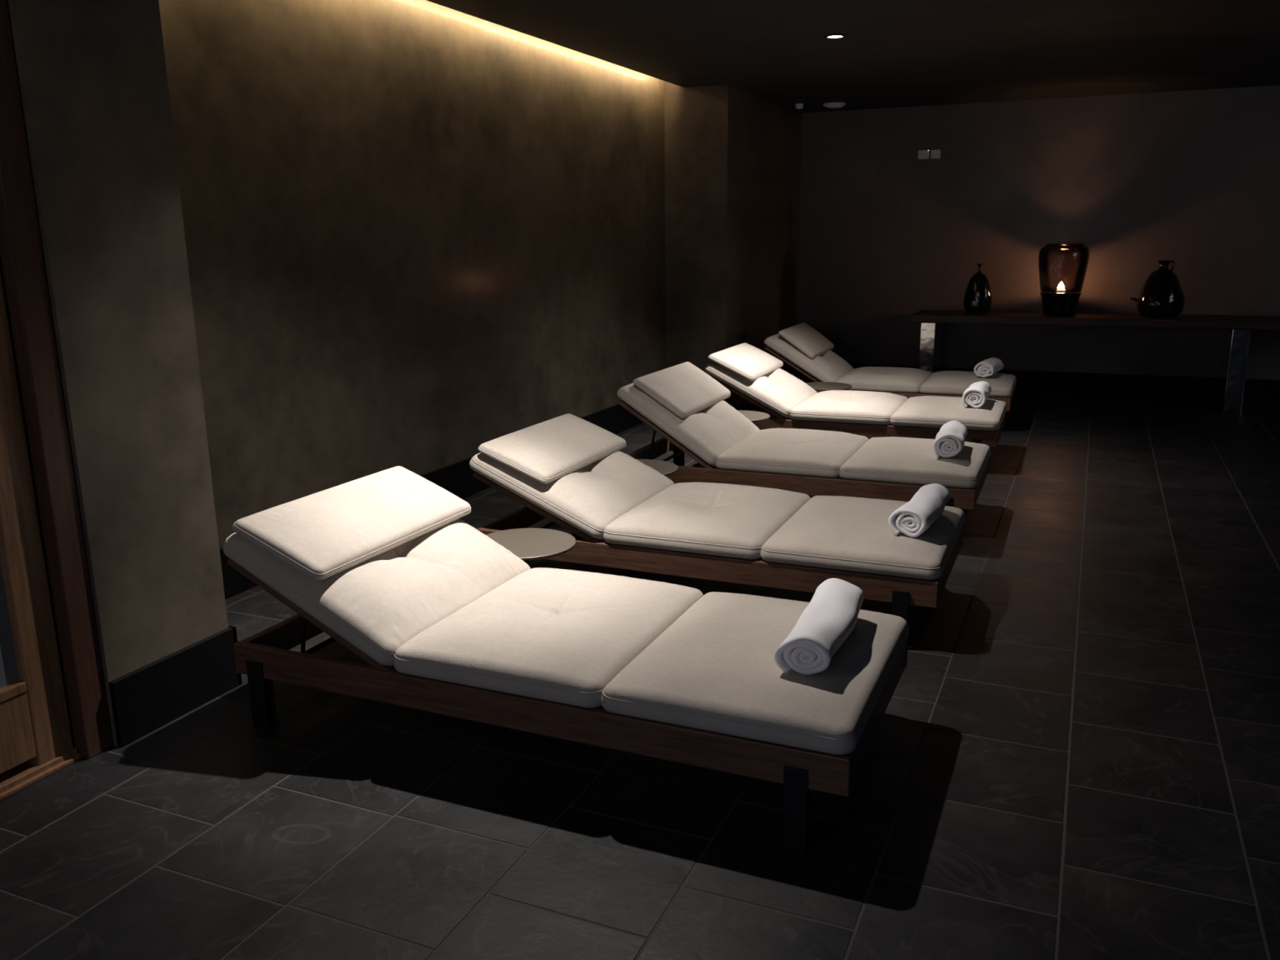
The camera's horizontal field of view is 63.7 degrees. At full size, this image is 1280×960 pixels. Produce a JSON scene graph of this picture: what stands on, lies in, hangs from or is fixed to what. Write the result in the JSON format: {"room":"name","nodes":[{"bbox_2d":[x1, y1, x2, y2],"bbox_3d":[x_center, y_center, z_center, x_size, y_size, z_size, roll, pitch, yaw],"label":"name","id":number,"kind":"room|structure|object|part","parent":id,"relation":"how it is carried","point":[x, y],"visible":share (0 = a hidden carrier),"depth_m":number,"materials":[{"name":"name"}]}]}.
{"room":"spa","nodes":[
{"label":"spa","id":0,"kind":"room"},
{"bbox_2d":[7,0,802,746],"bbox_3d":[-1.324,-1.045,4.476,0.860,3.110,13.770,5,15,23],"label":"wall","id":1,"kind":"structure","parent":0,"point":[292,250],"depth_m":4.89,"materials":[{"name":"paint"}]},
{"bbox_2d":[0,0,113,800],"bbox_3d":[-2.021,-0.112,2.188,0.206,2.250,1.633,5,15,23],"label":"door","id":2,"kind":"structure","parent":1,"relation":"in","point":[54,712],"depth_m":2.88,"materials":[{"name":"brown wood"}]},
{"bbox_3d":[-2.026,-0.217,2.135,0.008,1.920,1.280,5,15,23],"label":"glass pane","id":3,"kind":"part","parent":2,"relation":"part of","materials":[{"name":"grey"}]},
{"bbox_3d":[-2.010,0.819,2.378,0.054,0.232,1.275,5,15,23],"label":"rail","id":4,"kind":"part","parent":2,"relation":"part of","materials":[{"name":"brown wood"}]},
{"bbox_2d":[108,364,797,747],"bbox_3d":[-0.229,-0.237,6.998,0.728,0.222,8.417,5,15,23],"label":"baseboard","id":5,"kind":"structure","parent":1,"relation":"attached to","point":[148,698],"depth_m":3.39,"materials":[{"name":"black"}]},
{"bbox_2d":[0,391,1279,959],"bbox_3d":[2.180,0.720,3.472,8.600,0.060,14.386,5,15,23],"label":"floor","id":6,"kind":"structure","parent":0,"point":[1074,753],"depth_m":2.81,"materials":[{"name":"tile"}]},
{"bbox_2d":[485,528,576,566],"bbox_3d":[-0.447,0.408,4.038,0.400,0.344,0.400,5,15,23],"label":"side table","id":7,"kind":"object","parent":6,"relation":"on","point":[526,544],"visible":0.4,"depth_m":4.00,"materials":[{"name":"brown metal"}]},
{"bbox_2d":[222,466,909,853],"bbox_3d":[-0.224,0.433,3.203,1.961,0.678,0.856,5,15,23],"label":"sun lounger","id":8,"kind":"object","parent":6,"relation":"on","point":[446,619],"visible":0.98,"depth_m":3.00,"materials":[{"name":"beige fabric"}]},
{"bbox_3d":[-1.186,0.668,3.243,0.060,0.225,0.058,5,15,23],"label":"leg","id":9,"kind":"part","parent":8,"relation":"part of","materials":[{"name":"brown wood"}]},
{"bbox_3d":[-0.836,0.320,3.449,0.648,0.022,0.816,31,23,15],"label":"frame","id":10,"kind":"part","parent":8,"relation":"part of","materials":[{"name":"brown wood"}]},
{"bbox_2d":[231,466,471,580],"bbox_3d":[-0.920,0.109,3.435,0.357,0.064,0.842,27,22,16],"label":"pillow","id":11,"kind":"object","parent":8,"relation":"on","point":[335,533],"depth_m":3.31,"materials":[{"name":"fabric"}]},
{"bbox_2d":[222,518,530,666],"bbox_3d":[-0.823,0.247,3.426,0.690,0.113,0.852,31,23,15],"label":"cushion","id":12,"kind":"object","parent":8,"relation":"on","point":[379,604],"depth_m":3.13,"materials":[{"name":"fabric"}]},
{"bbox_2d":[393,567,702,707],"bbox_3d":[-0.250,0.439,3.215,0.681,0.112,0.852,5,15,23],"label":"seat cushion","id":13,"kind":"object","parent":8,"relation":"on","point":[541,637],"depth_m":3.00,"materials":[{"name":"fabric"}]},
{"bbox_3d":[-0.217,0.548,3.227,1.935,0.100,0.840,5,15,23],"label":"frame","id":14,"kind":"part","parent":8,"relation":"part of","materials":[{"name":"brown wood"}]},
{"bbox_2d":[600,591,909,755],"bbox_3d":[0.363,0.499,2.955,0.681,0.100,0.852,5,15,23],"label":"cushion","id":15,"kind":"object","parent":8,"relation":"on","point":[708,668],"depth_m":2.71,"materials":[{"name":"fabric"}]},
{"bbox_3d":[0.393,0.809,2.570,0.060,0.225,0.058,5,15,23],"label":"leg","id":16,"kind":"part","parent":8,"relation":"part of","materials":[{"name":"black metal"}]},
{"bbox_2d":[774,577,863,675],"bbox_3d":[0.518,0.404,2.885,0.172,0.114,0.503,4,14,20],"label":"rolled towel","id":17,"kind":"object","parent":8,"relation":"on","point":[832,613],"visible":1,"depth_m":2.75,"materials":[{"name":"white fabric"}]},
{"bbox_2d":[636,458,678,475],"bbox_3d":[-0.004,0.105,5.281,0.400,0.348,0.400,5,15,23],"label":"side table","id":18,"kind":"object","parent":6,"relation":"on","point":[664,468],"visible":0.32,"depth_m":5.27,"materials":[{"name":"brown metal"}]},
{"bbox_2d":[469,413,964,644],"bbox_3d":[0.334,0.145,4.440,1.975,0.652,0.856,5,15,23],"label":"sun lounger","id":19,"kind":"object","parent":6,"relation":"on","point":[567,470],"visible":0.98,"depth_m":4.21,"materials":[{"name":"beige fabric"}]},
{"bbox_3d":[-0.279,0.034,4.681,0.648,0.022,0.816,28,22,15],"label":"frame","id":20,"kind":"part","parent":19,"relation":"part of","materials":[{"name":"brown wood"}]},
{"bbox_2d":[478,413,626,484],"bbox_3d":[-0.370,-0.169,4.672,0.357,0.064,0.842,26,21,16],"label":"pillow","id":21,"kind":"object","parent":19,"relation":"on","point":[554,451],"depth_m":4.52,"materials":[{"name":"fabric"}]},
{"bbox_2d":[469,450,674,539],"bbox_3d":[-0.269,-0.040,4.659,0.690,0.113,0.852,28,22,15],"label":"cushion","id":22,"kind":"object","parent":19,"relation":"on","point":[589,497],"depth_m":4.34,"materials":[{"name":"fabric"}]},
{"bbox_3d":[-0.309,0.196,5.180,0.060,0.225,0.058,5,15,23],"label":"leg","id":23,"kind":"part","parent":19,"relation":"part of","materials":[{"name":"black wood"}]},
{"bbox_2d":[603,482,810,559],"bbox_3d":[0.314,0.139,4.447,0.681,0.112,0.852,5,15,23],"label":"seat cushion","id":24,"kind":"object","parent":19,"relation":"on","point":[688,520],"depth_m":4.19,"materials":[{"name":"fabric"}]},
{"bbox_3d":[0.347,0.247,4.459,1.935,0.100,0.840,5,15,23],"label":"frame","id":25,"kind":"part","parent":19,"relation":"part of","materials":[{"name":"brown wood"}]},
{"bbox_2d":[760,495,964,579],"bbox_3d":[0.929,0.198,4.191,0.681,0.100,0.852,5,15,23],"label":"cushion","id":26,"kind":"object","parent":19,"relation":"on","point":[849,536],"depth_m":3.92,"materials":[{"name":"fabric"}]},
{"bbox_3d":[0.962,0.508,3.806,0.060,0.225,0.058,5,15,23],"label":"leg","id":27,"kind":"part","parent":19,"relation":"part of","materials":[{"name":"black metal"}]},
{"bbox_2d":[888,483,950,537],"bbox_3d":[1.117,0.113,4.074,0.159,0.116,0.461,7,15,28],"label":"rolled towel","id":28,"kind":"object","parent":19,"relation":"on","point":[915,517],"visible":1,"depth_m":3.92,"materials":[{"name":"white fabric"}]},
{"bbox_2d":[737,410,769,422],"bbox_3d":[0.646,-0.251,6.744,0.400,0.348,0.400,5,15,23],"label":"side table","id":29,"kind":"object","parent":6,"relation":"on","point":[753,416],"visible":0.23,"depth_m":6.68,"materials":[{"name":"brown metal"}]},
{"bbox_2d":[617,361,991,510],"bbox_3d":[0.910,-0.216,5.744,1.942,0.736,0.894,5,15,22],"label":"sun lounger","id":30,"kind":"object","parent":6,"relation":"on","point":[682,403],"visible":0.95,"depth_m":5.52,"materials":[{"name":"beige fabric"}]},
{"bbox_3d":[0.295,-0.328,5.963,0.648,0.022,0.816,37,24,11],"label":"frame","id":31,"kind":"part","parent":30,"relation":"part of","materials":[{"name":"brown wood"}]},
{"bbox_3d":[0.243,-0.121,6.481,0.060,0.225,0.058,5,15,22],"label":"leg","id":32,"kind":"part","parent":30,"relation":"part of","materials":[{"name":"brown wood"}]},
{"bbox_2d":[632,361,730,417],"bbox_3d":[0.267,-0.545,5.972,0.357,0.064,0.842,37,24,12],"label":"pillow","id":33,"kind":"object","parent":30,"relation":"on","point":[682,390],"depth_m":5.80,"materials":[{"name":"fabric"}]},
{"bbox_2d":[617,382,759,466],"bbox_3d":[0.316,-0.399,5.936,0.690,0.113,0.852,37,24,11],"label":"cushion","id":34,"kind":"object","parent":30,"relation":"on","point":[709,432],"depth_m":5.61,"materials":[{"name":"fabric"}]},
{"bbox_2d":[715,427,868,477],"bbox_3d":[0.868,-0.178,5.750,0.681,0.112,0.852,5,15,22],"label":"seat cushion","id":35,"kind":"object","parent":30,"relation":"on","point":[777,452],"depth_m":5.48,"materials":[{"name":"fabric"}]},
{"bbox_3d":[0.901,-0.070,5.762,1.935,0.100,0.840,5,15,22],"label":"frame","id":36,"kind":"part","parent":30,"relation":"part of","materials":[{"name":"brown wood"}]},
{"bbox_2d":[839,436,991,488],"bbox_3d":[1.484,-0.120,5.497,0.681,0.100,0.852,5,15,22],"label":"cushion","id":37,"kind":"object","parent":30,"relation":"on","point":[892,462],"depth_m":5.22,"materials":[{"name":"fabric"}]},
{"bbox_3d":[1.519,0.190,5.112,0.060,0.225,0.058,5,15,22],"label":"leg","id":38,"kind":"part","parent":30,"relation":"part of","materials":[{"name":"black wood"}]},
{"bbox_2d":[933,420,967,457],"bbox_3d":[1.630,-0.215,5.404,0.148,0.127,0.445,4,14,19],"label":"rolled towel","id":39,"kind":"object","parent":30,"relation":"on","point":[949,440],"visible":1,"depth_m":5.23,"materials":[{"name":"white fabric"}]},
{"bbox_2d":[805,382,852,391],"bbox_3d":[1.438,-0.562,8.009,0.400,0.348,0.400,5,15,23],"label":"side table","id":40,"kind":"object","parent":6,"relation":"on","point":[823,386],"visible":0.52,"depth_m":7.93,"materials":[{"name":"brown metal"}]},
{"bbox_2d":[704,342,1007,447],"bbox_3d":[1.500,-0.543,7.168,1.957,0.699,0.856,5,14,22],"label":"sun lounger","id":41,"kind":"object","parent":6,"relation":"on","point":[751,373],"visible":0.95,"depth_m":6.95,"materials":[{"name":"beige fabric"}]},
{"bbox_2d":[707,342,782,380],"bbox_3d":[0.778,-0.869,7.393,0.357,0.064,0.842,29,22,14],"label":"pillow","id":42,"kind":"object","parent":41,"relation":"on","point":[744,362],"depth_m":7.19,"materials":[{"name":"fabric"}]},
{"bbox_3d":[0.883,-0.647,7.402,0.648,0.022,0.816,31,23,13],"label":"frame","id":43,"kind":"part","parent":41,"relation":"part of","materials":[{"name":"brown wood"}]},
{"bbox_3d":[0.840,-0.468,7.908,0.060,0.225,0.058,5,14,22],"label":"leg","id":44,"kind":"part","parent":41,"relation":"part of","materials":[{"name":"black wood"}]},
{"bbox_2d":[704,361,817,417],"bbox_3d":[0.896,-0.720,7.379,0.690,0.113,0.852,31,23,13],"label":"cushion","id":45,"kind":"object","parent":41,"relation":"on","point":[773,389],"depth_m":7.05,"materials":[{"name":"fabric"}]},
{"bbox_2d":[790,390,907,424],"bbox_3d":[1.472,-0.527,7.183,0.681,0.112,0.852,5,14,22],"label":"seat cushion","id":46,"kind":"object","parent":41,"relation":"on","point":[806,406],"depth_m":6.90,"materials":[{"name":"fabric"}]},
{"bbox_3d":[1.506,-0.418,7.196,1.935,0.100,0.840,5,14,22],"label":"frame","id":47,"kind":"part","parent":41,"relation":"part of","materials":[{"name":"brown wood"}]},
{"bbox_2d":[890,395,1007,431],"bbox_3d":[2.091,-0.470,6.936,0.681,0.100,0.852,5,14,22],"label":"cushion","id":48,"kind":"object","parent":41,"relation":"on","point":[920,413],"depth_m":6.66,"materials":[{"name":"fabric"}]},
{"bbox_3d":[2.131,-0.160,6.551,0.060,0.225,0.058,5,14,22],"label":"leg","id":49,"kind":"part","parent":41,"relation":"part of","materials":[{"name":"black wood"}]},
{"bbox_2d":[962,381,991,408],"bbox_3d":[2.250,-0.573,6.879,0.165,0.125,0.418,6,15,25],"label":"rolled towel","id":50,"kind":"object","parent":41,"relation":"on","point":[975,396],"visible":1,"depth_m":6.71,"materials":[{"name":"white fabric"}]},
{"bbox_2d":[764,322,1016,418],"bbox_3d":[2.053,-0.876,8.466,1.942,0.732,0.894,5,14,21],"label":"sun lounger","id":51,"kind":"object","parent":6,"relation":"on","point":[801,346],"visible":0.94,"depth_m":8.28,"materials":[{"name":"beige fabric"}]},
{"bbox_3d":[1.076,-0.605,8.473,0.060,0.225,0.058,5,14,21],"label":"leg","id":52,"kind":"part","parent":51,"relation":"part of","materials":[{"name":"black wood"}]},
{"bbox_3d":[1.430,-0.981,8.678,0.648,0.022,0.816,35,23,11],"label":"frame","id":53,"kind":"part","parent":51,"relation":"part of","materials":[{"name":"brown wood"}]},
{"bbox_2d":[778,322,834,358],"bbox_3d":[1.420,-1.193,8.680,0.357,0.064,0.842,39,24,10],"label":"pillow","id":54,"kind":"object","parent":51,"relation":"on","point":[802,339],"depth_m":8.45,"materials":[{"name":"fabric"}]},
{"bbox_2d":[764,333,853,382],"bbox_3d":[1.450,-1.052,8.652,0.690,0.113,0.852,35,23,11],"label":"cushion","id":55,"kind":"object","parent":51,"relation":"on","point":[823,365],"depth_m":8.32,"materials":[{"name":"fabric"}]},
{"bbox_2d":[835,366,931,393],"bbox_3d":[2.011,-0.840,8.471,0.681,0.112,0.852,5,14,21],"label":"seat cushion","id":56,"kind":"object","parent":51,"relation":"on","point":[873,379],"depth_m":8.17,"materials":[{"name":"fabric"}]},
{"bbox_3d":[2.045,-0.732,8.483,1.935,0.100,0.840,5,14,21],"label":"frame","id":57,"kind":"part","parent":51,"relation":"part of","materials":[{"name":"brown wood"}]},
{"bbox_2d":[920,370,1016,397],"bbox_3d":[2.631,-0.784,8.228,0.681,0.100,0.852,5,14,21],"label":"cushion","id":58,"kind":"object","parent":51,"relation":"on","point":[945,383],"depth_m":7.96,"materials":[{"name":"fabric"}]},
{"bbox_2d":[973,357,1004,377],"bbox_3d":[2.775,-0.895,8.205,0.167,0.124,0.382,7,15,29],"label":"rolled towel","id":59,"kind":"object","parent":51,"relation":"on","point":[987,367],"visible":1,"depth_m":8.07,"materials":[{"name":"white fabric"}]},
{"bbox_2d":[910,310,1279,413],"bbox_3d":[4.255,-1.066,9.099,3.590,0.757,0.650,5,15,23],"label":"console table","id":60,"kind":"object","parent":6,"relation":"on","point":[1237,328],"visible":0.83,"depth_m":8.82,"materials":[{"name":"brown wood"}]},
{"bbox_3d":[2.748,-1.165,9.733,0.135,0.690,0.580,5,15,23],"label":"leg","id":61,"kind":"part","parent":60,"relation":"part of","materials":[{"name":"silver metal"}]},
{"bbox_2d":[963,263,991,314],"bbox_3d":[3.092,-1.748,9.415,0.248,0.450,0.174,5,15,23],"label":"bottle vase","id":62,"kind":"object","parent":60,"relation":"on","point":[977,300],"visible":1,"depth_m":9.37,"materials":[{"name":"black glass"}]},
{"bbox_2d":[1038,244,1088,315],"bbox_3d":[3.733,-1.772,9.121,0.416,0.619,0.416,5,15,23],"label":"lamp","id":63,"kind":"object","parent":60,"relation":"on","point":[1054,304],"visible":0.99,"depth_m":9.04,"materials":[{"name":"black glass"}]},
{"bbox_2d":[1055,281,1065,293],"bbox_3d":[3.726,-1.702,9.119,0.080,0.108,0.080,5,15,23],"label":"pillar candle","id":64,"kind":"object","parent":63,"relation":"in","point":[1060,286],"visible":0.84,"depth_m":9.10,"materials":[{"name":"beige wax"}]},
{"bbox_3d":[3.732,-1.871,9.098,0.416,0.415,0.416,5,15,23],"label":"lamp shade","id":65,"kind":"part","parent":63,"relation":"part of","materials":[{"name":"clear glass"}]},
{"bbox_2d":[1129,260,1185,318],"bbox_3d":[4.463,-1.638,8.825,0.368,0.478,0.369,-7,15,-23],"label":"jug vase","id":66,"kind":"object","parent":60,"relation":"on","point":[1161,295],"visible":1,"depth_m":8.72,"materials":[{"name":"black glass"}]},
{"bbox_3d":[4.518,-1.822,8.757,0.051,0.090,0.018,5,15,23],"label":"handle","id":67,"kind":"part","parent":66,"relation":"part of","materials":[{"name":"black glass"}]},
{"bbox_3d":[5.040,-0.959,8.756,0.135,0.690,0.580,5,15,23],"label":"leg","id":68,"kind":"part","parent":60,"relation":"part of","materials":[{"name":"silver metal"}]},
{"bbox_2d":[426,0,1279,112],"bbox_3d":[2.142,-2.064,2.645,8.480,0.460,13.720,5,15,23],"label":"ceiling","id":69,"kind":"structure","parent":0,"point":[891,53],"depth_m":6.41,"materials":[{"name":"paint"}]},
{"bbox_2d":[795,103,803,109],"bbox_3d":[1.451,-3.403,9.388,0.076,0.044,0.076,5,15,23],"label":"sensor","id":70,"kind":"object","parent":69,"relation":"attached to","point":[798,106],"visible":1,"depth_m":9.36,"materials":[{"name":"white plastic"}]},
{"bbox_2d":[822,102,845,108],"bbox_3d":[1.773,-3.413,9.398,0.204,0.037,0.204,5,15,23],"label":"smoke detector","id":71,"kind":"object","parent":69,"relation":"attached to","point":[833,104],"visible":1,"depth_m":9.34,"materials":[{"name":"white plastic"}]},
{"bbox_2d":[824,34,845,39],"bbox_3d":[1.165,-2.648,6.152,0.124,0.008,0.124,5,15,23],"label":"recessed light","id":72,"kind":"object","parent":69,"relation":"in","point":[831,36],"visible":1,"depth_m":6.14,"materials":[{"name":"grey"}]},
{"bbox_2d":[797,84,1279,380],"bbox_3d":[5.205,-2.158,8.923,7.790,3.060,0.150,5,15,23],"label":"wall","id":73,"kind":"structure","parent":0,"point":[888,235],"depth_m":9.46,"materials":[{"name":"paint"}]},
{"bbox_2d":[917,149,941,159],"bbox_3d":[2.725,-3.068,9.709,0.206,0.081,0.035,5,15,23],"label":"wall control box","id":74,"kind":"object","parent":73,"relation":"attached to","point":[935,153],"visible":1,"depth_m":9.70,"materials":[{"name":"white plastic"}]},
{"bbox_2d":[797,364,1279,403],"bbox_3d":[5.127,-0.812,9.192,7.622,0.200,0.018,5,15,23],"label":"baseboard","id":75,"kind":"structure","parent":73,"relation":"attached to","point":[1060,382],"depth_m":9.46,"materials":[{"name":"black"}]}
]}

